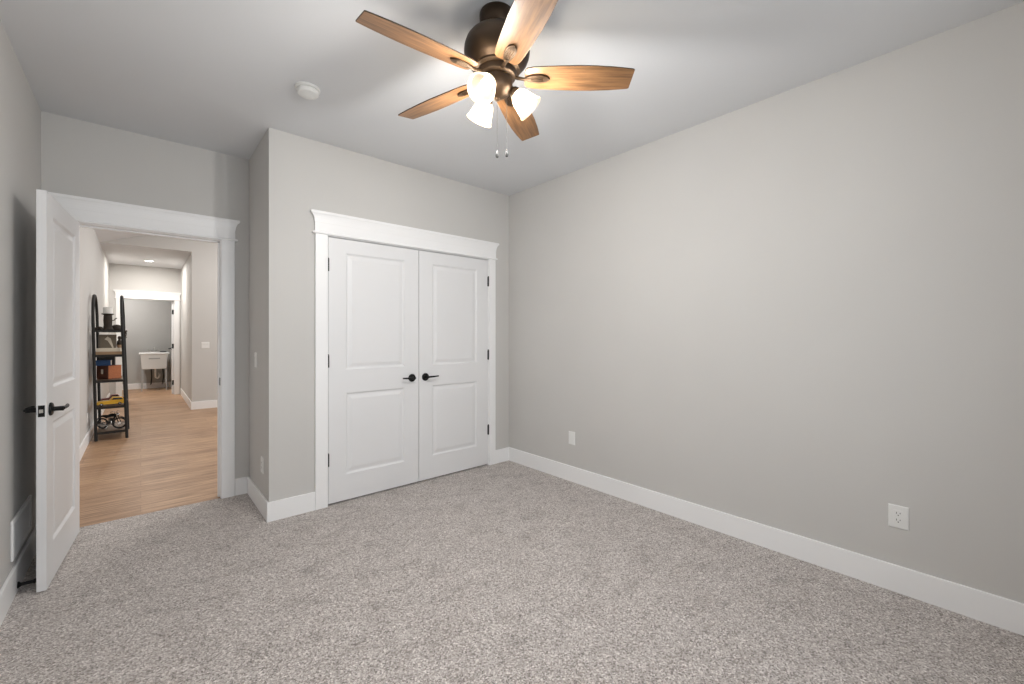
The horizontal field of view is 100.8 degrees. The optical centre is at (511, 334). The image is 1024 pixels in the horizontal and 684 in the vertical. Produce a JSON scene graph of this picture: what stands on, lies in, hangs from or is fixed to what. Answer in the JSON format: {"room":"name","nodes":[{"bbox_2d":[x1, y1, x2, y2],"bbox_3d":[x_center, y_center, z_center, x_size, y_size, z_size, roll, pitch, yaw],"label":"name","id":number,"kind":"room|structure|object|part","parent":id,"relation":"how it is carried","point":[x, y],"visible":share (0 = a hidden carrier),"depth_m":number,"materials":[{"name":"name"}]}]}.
{"room":"empty bedroom","nodes":[
{"label":"empty bedroom","id":0,"kind":"room"},
{"bbox_2d":[0,20,108,588],"bbox_3d":[-4.650,-0.083,4.481,0.122,2.800,14.570,0,0,-41],"label":"wall","id":1,"kind":"structure","parent":0,"point":[20,112],"depth_m":2.26,"materials":[{"name":"beige paint"}]},
{"bbox_2d":[0,526,35,626],"bbox_3d":[-1.446,1.234,0.928,0.014,0.145,4.801,0,0,-41],"label":"baseboard","id":2,"kind":"structure","parent":1,"relation":"attached to","point":[8,591],"depth_m":2.13,"materials":[{"name":"white paint"}]},
{"bbox_2d":[17,578,35,588],"bbox_3d":[-2.476,1.267,2.167,0.070,0.032,0.032,0,0,-41],"label":"door stop","id":3,"kind":"object","parent":2,"relation":"attached to","point":[19,584],"visible":0.81,"depth_m":2.16,"materials":[{"name":"black metal"}]},
{"bbox_3d":[-2.481,1.267,2.163,0.056,0.032,0.032,0,0,-41],"label":"stop rod","id":4,"kind":"part","parent":3,"relation":"part of","materials":[{"name":"black metal"}]},
{"bbox_2d":[10,495,31,561],"bbox_3d":[-2.620,1.020,2.265,0.010,0.200,0.470,0,0,-41],"label":"air vent","id":5,"kind":"object","parent":1,"relation":"in","point":[21,524],"visible":1,"depth_m":2.23,"materials":[{"name":"white metal"}]},
{"bbox_2d":[94,229,144,241],"bbox_3d":[-2.468,-2.038,6.773,6.385,1.250,5.099,0,0,-41],"label":"ceiling","id":6,"kind":"structure","parent":0,"point":[103,235],"depth_m":6.48,"materials":[{"name":"white paint"}]},
{"bbox_2d":[109,263,180,394],"bbox_3d":[-7.542,-0.068,9.226,2.385,2.770,0.120,0,0,-41],"label":"wall","id":7,"kind":"structure","parent":0,"point":[121,276],"depth_m":8.91,"materials":[{"name":"beige paint"}]},
{"bbox_2d":[113,290,180,395],"bbox_3d":[-7.741,0.192,9.031,1.096,2.226,0.156,0,0,-41],"label":"door frame","id":8,"kind":"structure","parent":7,"relation":"attached to","point":[127,294],"depth_m":9.16,"materials":[{"name":"white paint"}]},
{"bbox_2d":[168,302,173,393],"bbox_3d":[-7.708,0.282,9.591,0.100,2.030,0.746,0,0,-41],"label":"door","id":9,"kind":"structure","parent":7,"relation":"in","point":[172,303],"depth_m":9.33,"materials":[{"name":"white paint"}]},
{"bbox_2d":[41,111,248,478],"bbox_3d":[-0.755,-0.673,4.804,6.403,3.980,0.120,0,0,-41],"label":"wall","id":10,"kind":"structure","parent":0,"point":[80,158],"depth_m":3.13,"materials":[{"name":"beige paint"}]},
{"bbox_2d":[49,192,239,498],"bbox_3d":[-2.646,0.188,3.126,1.064,2.218,0.156,0,0,-41],"label":"door frame","id":11,"kind":"structure","parent":10,"relation":"attached to","point":[91,213],"depth_m":3.35,"materials":[{"name":"white paint"}]},
{"bbox_2d":[23,189,79,592],"bbox_3d":[-2.622,0.280,2.435,0.159,2.018,0.825,0,0,-41],"label":"door","id":12,"kind":"structure","parent":11,"relation":"attached to","point":[57,410],"depth_m":2.31,"materials":[{"name":"white paint"}]},
{"bbox_3d":[-2.477,0.384,2.187,0.050,0.025,0.123,0,0,-41],"label":"lever","id":13,"kind":"part","parent":12,"relation":"part of","materials":[{"name":"black metal"}]},
{"bbox_3d":[-2.364,0.384,2.128,0.024,0.058,0.002,0,0,-37],"label":"latch plate","id":14,"kind":"part","parent":12,"relation":"part of","materials":[{"name":"black metal"}]},
{"bbox_3d":[-2.387,0.384,2.196,0.013,0.068,0.068,0,0,-37],"label":"handle","id":15,"kind":"part","parent":12,"relation":"part of","materials":[{"name":"black metal"}]},
{"bbox_3d":[-2.390,0.384,2.253,0.050,0.025,0.123,0,0,-34],"label":"lever","id":16,"kind":"part","parent":12,"relation":"part of","materials":[{"name":"black metal"}]},
{"bbox_2d":[235,477,246,495],"bbox_3d":[-2.204,1.234,3.446,0.085,0.145,0.014,0,0,-41],"label":"baseboard","id":17,"kind":"structure","parent":10,"relation":"attached to","point":[240,483],"depth_m":3.44,"materials":[{"name":"white paint"}]},
{"bbox_2d":[100,242,190,268],"bbox_3d":[-6.847,-1.503,8.054,1.485,0.100,2.600,0,0,-41],"label":"ceiling","id":18,"kind":"structure","parent":0,"point":[115,253],"depth_m":7.85,"materials":[{"name":"white paint"}]},
{"bbox_2d":[122,299,173,383],"bbox_3d":[-8.821,0.007,10.446,2.900,2.620,0.100,0,0,-41],"label":"wall","id":19,"kind":"structure","parent":0,"point":[147,322],"depth_m":10.31,"materials":[{"name":"grey paint"}]},
{"bbox_2d":[122,382,170,389],"bbox_3d":[-8.858,1.242,10.338,2.700,0.145,0.014,0,0,-41],"label":"baseboard","id":20,"kind":"structure","parent":19,"relation":"attached to","point":[156,384],"depth_m":10.33,"materials":[{"name":"white paint"}]},
{"bbox_2d":[101,235,216,401],"bbox_3d":[-4.122,-0.653,8.700,6.335,3.940,0.020,0,0,-41],"label":"wall","id":21,"kind":"structure","parent":0,"point":[204,254],"depth_m":7.49,"materials":[{"name":"beige paint"}]},
{"bbox_2d":[80,388,216,460],"bbox_3d":[-3.325,1.242,7.737,6.165,0.145,7.679,0,0,-41],"label":"baseboard","id":22,"kind":"structure","parent":21,"relation":"attached to","point":[211,403],"depth_m":7.42,"materials":[{"name":"white paint"}]},
{"bbox_2d":[201,342,208,348],"bbox_3d":[-5.444,0.185,7.521,0.118,0.115,0.010,0,0,-41],"label":"light switch","id":23,"kind":"object","parent":21,"relation":"attached to","point":[204,345],"visible":1,"depth_m":7.51,"materials":[{"name":"white plastic"}]},
{"bbox_2d":[181,252,191,401],"bbox_3d":[-6.410,-0.068,8.424,0.120,2.770,2.580,0,0,-41],"label":"wall","id":24,"kind":"structure","parent":0,"point":[186,270],"depth_m":8.26,"materials":[{"name":"beige paint"}]},
{"bbox_2d":[249,127,508,501],"bbox_3d":[-1.099,-0.063,3.943,2.205,2.760,0.722,0,0,-41],"label":"wall","id":25,"kind":"structure","parent":0,"point":[291,175],"depth_m":3.14,"materials":[{"name":"beige paint"}]},
{"bbox_2d":[254,352,256,367],"bbox_3d":[-1.978,0.193,3.266,0.010,0.115,0.072,0,0,-41],"label":"light switch","id":26,"kind":"object","parent":25,"relation":"attached to","point":[255,353],"visible":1,"depth_m":3.26,"materials":[{"name":"white plastic"}]},
{"bbox_2d":[261,456,263,473],"bbox_3d":[-1.829,0.952,3.098,0.008,0.115,0.075,0,0,-41],"label":"wall outlet","id":27,"kind":"object","parent":25,"relation":"attached to","point":[262,458],"visible":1,"depth_m":3.07,"materials":[{"name":"white plastic"}]},
{"bbox_2d":[328,237,418,503],"bbox_3d":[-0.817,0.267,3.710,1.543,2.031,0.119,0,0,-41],"label":"door","id":28,"kind":"structure","parent":25,"relation":"in","point":[373,289],"depth_m":3.43,"materials":[{"name":"white paint"}]},
{"bbox_3d":[-0.863,0.372,3.665,0.068,0.068,0.012,0,0,-41],"label":"handle","id":29,"kind":"part","parent":28,"relation":"part of","materials":[{"name":"black metal"}]},
{"bbox_2d":[247,447,508,522],"bbox_3d":[-1.105,1.234,3.929,2.205,0.145,0.736,0,0,-41],"label":"baseboard","id":30,"kind":"structure","parent":25,"relation":"attached to","point":[304,503],"depth_m":3.06,"materials":[{"name":"white paint"}]},
{"bbox_2d":[310,209,498,509],"bbox_3d":[-0.849,0.188,3.740,1.779,2.218,0.156,0,0,-41],"label":"door frame","id":31,"kind":"structure","parent":25,"relation":"attached to","point":[326,224],"depth_m":3.35,"materials":[{"name":"white paint"}]},
{"bbox_2d":[419,250,488,480],"bbox_3d":[-0.515,0.271,3.959,0.771,2.024,0.096,0,0,-41],"label":"door","id":32,"kind":"structure","parent":25,"relation":"in","point":[453,290],"depth_m":3.94,"materials":[{"name":"white paint"}]},
{"bbox_3d":[-0.765,0.372,3.752,0.068,0.068,0.012,0,0,-41],"label":"handle","id":33,"kind":"part","parent":32,"relation":"part of","materials":[{"name":"black metal"}]},
{"bbox_2d":[0,387,1023,683],"bbox_3d":[-2.280,1.322,6.558,6.385,0.050,14.570,0,0,-41],"label":"floor","id":34,"kind":"structure","parent":0,"point":[506,572],"depth_m":2.09,"materials":[{"name":"carpet"}]},
{"bbox_2d":[91,294,129,441],"bbox_3d":[-5.222,0.392,5.522,0.343,1.826,0.702,0,0,-41],"label":"shelf","id":35,"kind":"object","parent":34,"relation":"on","point":[94,303],"visible":0.9,"depth_m":5.34,"materials":[{"name":"black metal"}]},
{"bbox_3d":[-5.327,0.392,5.430,0.063,1.826,0.702,0,0,-41],"label":"arched frame","id":36,"kind":"part","parent":35,"relation":"part of","materials":[{"name":"black metal"}]},
{"bbox_2d":[99,357,114,364],"bbox_3d":[-5.372,0.426,5.623,0.150,0.270,0.120,0,0,-41],"label":"book","id":37,"kind":"object","parent":35,"relation":"on","point":[100,358],"visible":0.14,"depth_m":5.59,"materials":[{"name":"grey paper"}]},
{"bbox_2d":[98,335,116,347],"bbox_3d":[-5.254,0.121,5.504,0.045,0.250,0.170,0,0,43],"label":"picture frame","id":38,"kind":"object","parent":35,"relation":"on","point":[104,341],"visible":0.65,"depth_m":5.50,"materials":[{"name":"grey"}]},
{"bbox_3d":[-5.008,-0.050,5.252,0.252,0.030,0.008,0,0,-41],"label":"shelf rail","id":39,"kind":"part","parent":35,"relation":"part of","materials":[{"name":"black metal"}]},
{"bbox_2d":[96,365,120,378],"bbox_3d":[-5.172,0.475,5.438,0.176,0.172,0.164,0,0,9],"label":"wooden box","id":40,"kind":"object","parent":35,"relation":"on","point":[110,371],"visible":0.94,"depth_m":5.37,"materials":[{"name":"red wood"}]},
{"bbox_3d":[-5.184,0.480,5.360,0.172,0.150,0.002,0,0,9],"label":"panel","id":41,"kind":"part","parent":40,"relation":"part of","materials":[{"name":"brown wood"}]},
{"bbox_2d":[96,360,111,365],"bbox_3d":[-5.207,0.355,5.409,0.136,0.066,0.160,0,0,-38],"label":"book","id":42,"kind":"object","parent":40,"relation":"on","point":[98,362],"visible":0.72,"depth_m":5.35,"materials":[{"name":"blue paper"}]},
{"bbox_3d":[-5.085,0.473,5.427,0.002,0.164,0.152,0,0,9],"label":"panel","id":43,"kind":"part","parent":40,"relation":"part of","materials":[{"name":"orange wood"}]},
{"bbox_2d":[101,307,116,329],"bbox_3d":[-5.135,-0.207,5.388,0.130,0.286,0.120,0,0,1],"label":"candle holder","id":44,"kind":"object","parent":35,"relation":"on","point":[107,311],"visible":0.98,"depth_m":5.36,"materials":[{"name":"black metal"}]},
{"bbox_2d":[103,307,112,313],"bbox_3d":[-5.140,-0.311,5.388,0.094,0.079,0.093,0,0,-41],"label":"candle","id":45,"kind":"object","parent":44,"relation":"on","point":[106,310],"depth_m":5.35,"materials":[{"name":"white wax"}]},
{"bbox_2d":[96,351,121,354],"bbox_3d":[-5.106,0.228,5.365,0.244,0.036,0.170,0,0,-43],"label":"book","id":46,"kind":"object","parent":35,"relation":"on","point":[115,352],"visible":0.79,"depth_m":5.30,"materials":[{"name":"beige paper"}]},
{"bbox_2d":[96,348,120,351],"bbox_3d":[-5.102,0.188,5.368,0.224,0.042,0.150,0,0,-38],"label":"book","id":47,"kind":"object","parent":46,"relation":"on","point":[97,349],"visible":0.98,"depth_m":5.30,"materials":[{"name":"beige paper"}]},
{"bbox_3d":[-5.002,0.260,5.257,0.256,0.030,0.008,0,0,-41],"label":"shelf rail","id":48,"kind":"part","parent":35,"relation":"part of","materials":[{"name":"black metal"}]},
{"bbox_3d":[-4.997,0.575,5.262,0.260,0.030,0.008,0,0,-41],"label":"shelf rail","id":49,"kind":"part","parent":35,"relation":"part of","materials":[{"name":"black metal"}]},
{"bbox_2d":[97,396,123,405],"bbox_3d":[-5.075,0.835,5.352,0.112,0.101,0.281,0,0,42],"label":"toy car","id":50,"kind":"object","parent":35,"relation":"on","point":[119,400],"visible":0.84,"depth_m":5.34,"materials":[{"name":"yellow metal"}]},
{"bbox_3d":[-4.990,0.900,5.268,0.265,0.030,0.008,0,0,-41],"label":"shelf rail","id":51,"kind":"part","parent":35,"relation":"part of","materials":[{"name":"black metal"}]},
{"bbox_2d":[97,410,124,428],"bbox_3d":[-5.121,1.081,5.408,0.367,0.229,0.138,0,0,-3],"label":"motorcycle","id":52,"kind":"object","parent":35,"relation":"on","point":[111,421],"visible":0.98,"depth_m":5.39,"materials":[{"name":"black metal"}]},
{"bbox_3d":[-4.985,1.210,5.273,0.269,0.030,0.008,0,0,-41],"label":"shelf rail","id":53,"kind":"part","parent":35,"relation":"part of","materials":[{"name":"black metal"}]},
{"bbox_2d":[101,394,127,400],"bbox_3d":[-5.302,0.839,5.645,0.107,0.094,0.260,0,0,43],"label":"toy car","id":54,"kind":"object","parent":35,"relation":"on","point":[111,395],"visible":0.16,"depth_m":5.60,"materials":[{"name":"red metal"}]},
{"bbox_2d":[112,325,120,329],"bbox_3d":[-5.154,-0.100,5.522,0.124,0.071,0.123,0,0,-41],"label":"bowl","id":55,"kind":"object","parent":35,"relation":"on","point":[115,327],"visible":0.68,"depth_m":5.49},
{"bbox_2d":[117,336,121,349],"bbox_3d":[-5.207,0.130,5.622,0.060,0.232,0.060,0,0,-41],"label":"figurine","id":56,"kind":"object","parent":35,"relation":"on","point":[119,337],"visible":0.62,"depth_m":5.61,"materials":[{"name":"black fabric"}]},
{"bbox_3d":[-5.126,0.392,5.607,0.087,1.826,0.702,0,0,-41],"label":"arched frame","id":57,"kind":"part","parent":35,"relation":"part of","materials":[{"name":"black metal"}]},
{"bbox_2d":[139,348,169,390],"bbox_3d":[-8.566,0.803,10.140,0.550,1.004,0.648,0,0,-41],"label":"utility sink","id":58,"kind":"object","parent":34,"relation":"on","point":[155,360],"visible":1,"depth_m":9.96,"materials":[{"name":"white plastic"}]},
{"bbox_3d":[-8.553,1.055,9.803,0.042,0.500,0.028,0,0,-41],"label":"leg","id":59,"kind":"part","parent":58,"relation":"part of","materials":[{"name":"grey plastic"}]},
{"bbox_2d":[139,352,169,368],"bbox_3d":[-8.544,0.610,10.116,0.550,0.380,0.582,0,0,-41],"label":"basin","id":60,"kind":"object","parent":58,"relation":"in","point":[149,360],"depth_m":9.93,"materials":[{"name":"white plastic"}]},
{"bbox_3d":[-8.233,1.055,10.084,0.042,0.500,0.028,0,0,-41],"label":"leg","id":61,"kind":"part","parent":58,"relation":"part of","materials":[{"name":"grey plastic"}]},
{"bbox_2d":[0,0,1023,195],"bbox_3d":[-0.162,-1.493,2.000,3.558,0.100,4.921,0,0,-41],"label":"ceiling","id":62,"kind":"structure","parent":0,"point":[212,75],"depth_m":2.28,"materials":[{"name":"white paint"}]},
{"bbox_2d":[295,81,319,99],"bbox_3d":[-1.195,-1.420,2.479,0.134,0.046,0.134,0,0,-41],"label":"smoke detector","id":63,"kind":"object","parent":62,"relation":"attached to","point":[307,90],"visible":1,"depth_m":2.45,"materials":[{"name":"white plastic"}]},
{"bbox_2d":[356,0,634,157],"bbox_3d":[-0.100,-1.121,1.894,1.156,0.644,1.187,0,0,-41],"label":"ceiling fan","id":64,"kind":"object","parent":62,"relation":"hanging from","point":[497,48],"visible":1,"depth_m":1.84,"materials":[{"name":"brown wood"}]},
{"bbox_3d":[-0.360,-1.160,1.687,0.485,0.006,0.138,0,13,-37],"label":"blade","id":65,"kind":"part","parent":64,"relation":"part of","materials":[{"name":"brown wood"}]},
{"bbox_3d":[-0.369,-1.160,2.119,0.485,0.006,0.138,0,13,35],"label":"blade","id":66,"kind":"part","parent":64,"relation":"part of","materials":[{"name":"brown wood"}]},
{"bbox_3d":[-0.144,-1.046,2.016,0.124,0.130,0.130,0,0,-41],"label":"lamp shade","id":67,"kind":"part","parent":64,"relation":"part of","materials":[{"name":"white glass"}]},
{"bbox_3d":[-0.117,-1.046,1.780,0.129,0.130,0.121,0,0,-41],"label":"lamp shade","id":68,"kind":"part","parent":64,"relation":"part of","materials":[{"name":"white glass"}]},
{"bbox_3d":[-0.111,-1.068,1.805,0.059,0.060,0.045,0,0,-41],"label":"bulb","id":69,"kind":"part","parent":64,"relation":"part of","materials":[{"name":"white glass"}]},
{"bbox_3d":[0.039,-1.160,2.260,0.138,0.006,0.485,-14,-4,16],"label":"blade","id":70,"kind":"part","parent":64,"relation":"part of","materials":[{"name":"brown wood"}]},
{"bbox_3d":[0.071,-1.046,1.920,0.129,0.130,0.124,0,0,-41],"label":"lamp shade","id":71,"kind":"part","parent":64,"relation":"part of","materials":[{"name":"white glass"}]},
{"bbox_3d":[0.053,-1.160,1.561,0.138,0.006,0.485,14,-4,-19],"label":"blade","id":72,"kind":"part","parent":64,"relation":"part of","materials":[{"name":"brown wood"}]},
{"bbox_3d":[0.300,-1.160,1.916,0.485,0.006,0.138,0,-13,-1],"label":"blade","id":73,"kind":"part","parent":64,"relation":"part of","materials":[{"name":"brown wood"}]},
{"bbox_2d":[509,2,1023,602],"bbox_3d":[1.113,-0.063,3.183,0.120,2.760,5.021,0,0,-41],"label":"wall","id":74,"kind":"structure","parent":0,"point":[799,310],"depth_m":2.41,"materials":[{"name":"beige paint"}]},
{"bbox_2d":[569,431,574,444],"bbox_3d":[0.529,0.914,3.753,0.008,0.115,0.073,0,0,-41],"label":"blank wall plate","id":75,"kind":"object","parent":74,"relation":"attached to","point":[571,434],"visible":1,"depth_m":3.75,"materials":[{"name":"white plastic"}]},
{"bbox_2d":[509,447,1023,635],"bbox_3d":[1.307,1.234,2.860,0.014,0.145,4.079,0,0,-41],"label":"baseboard","id":76,"kind":"structure","parent":74,"relation":"attached to","point":[998,611],"depth_m":2.38,"materials":[{"name":"white paint"}]},
{"bbox_2d":[888,503,908,530],"bbox_3d":[1.947,0.918,2.135,0.008,0.115,0.078,0,0,-41],"label":"wall outlet","id":77,"kind":"object","parent":74,"relation":"attached to","point":[898,516],"visible":1,"depth_m":2.13,"materials":[{"name":"white plastic"}]},
{"bbox_2d":[894,510,902,524],"bbox_3d":[1.945,0.918,2.133,0.003,0.068,0.035,0,0,-41],"label":"receptacle","id":78,"kind":"object","parent":77,"relation":"attached to","point":[898,514],"depth_m":2.13,"materials":[{"name":"white plastic"}]}
]}

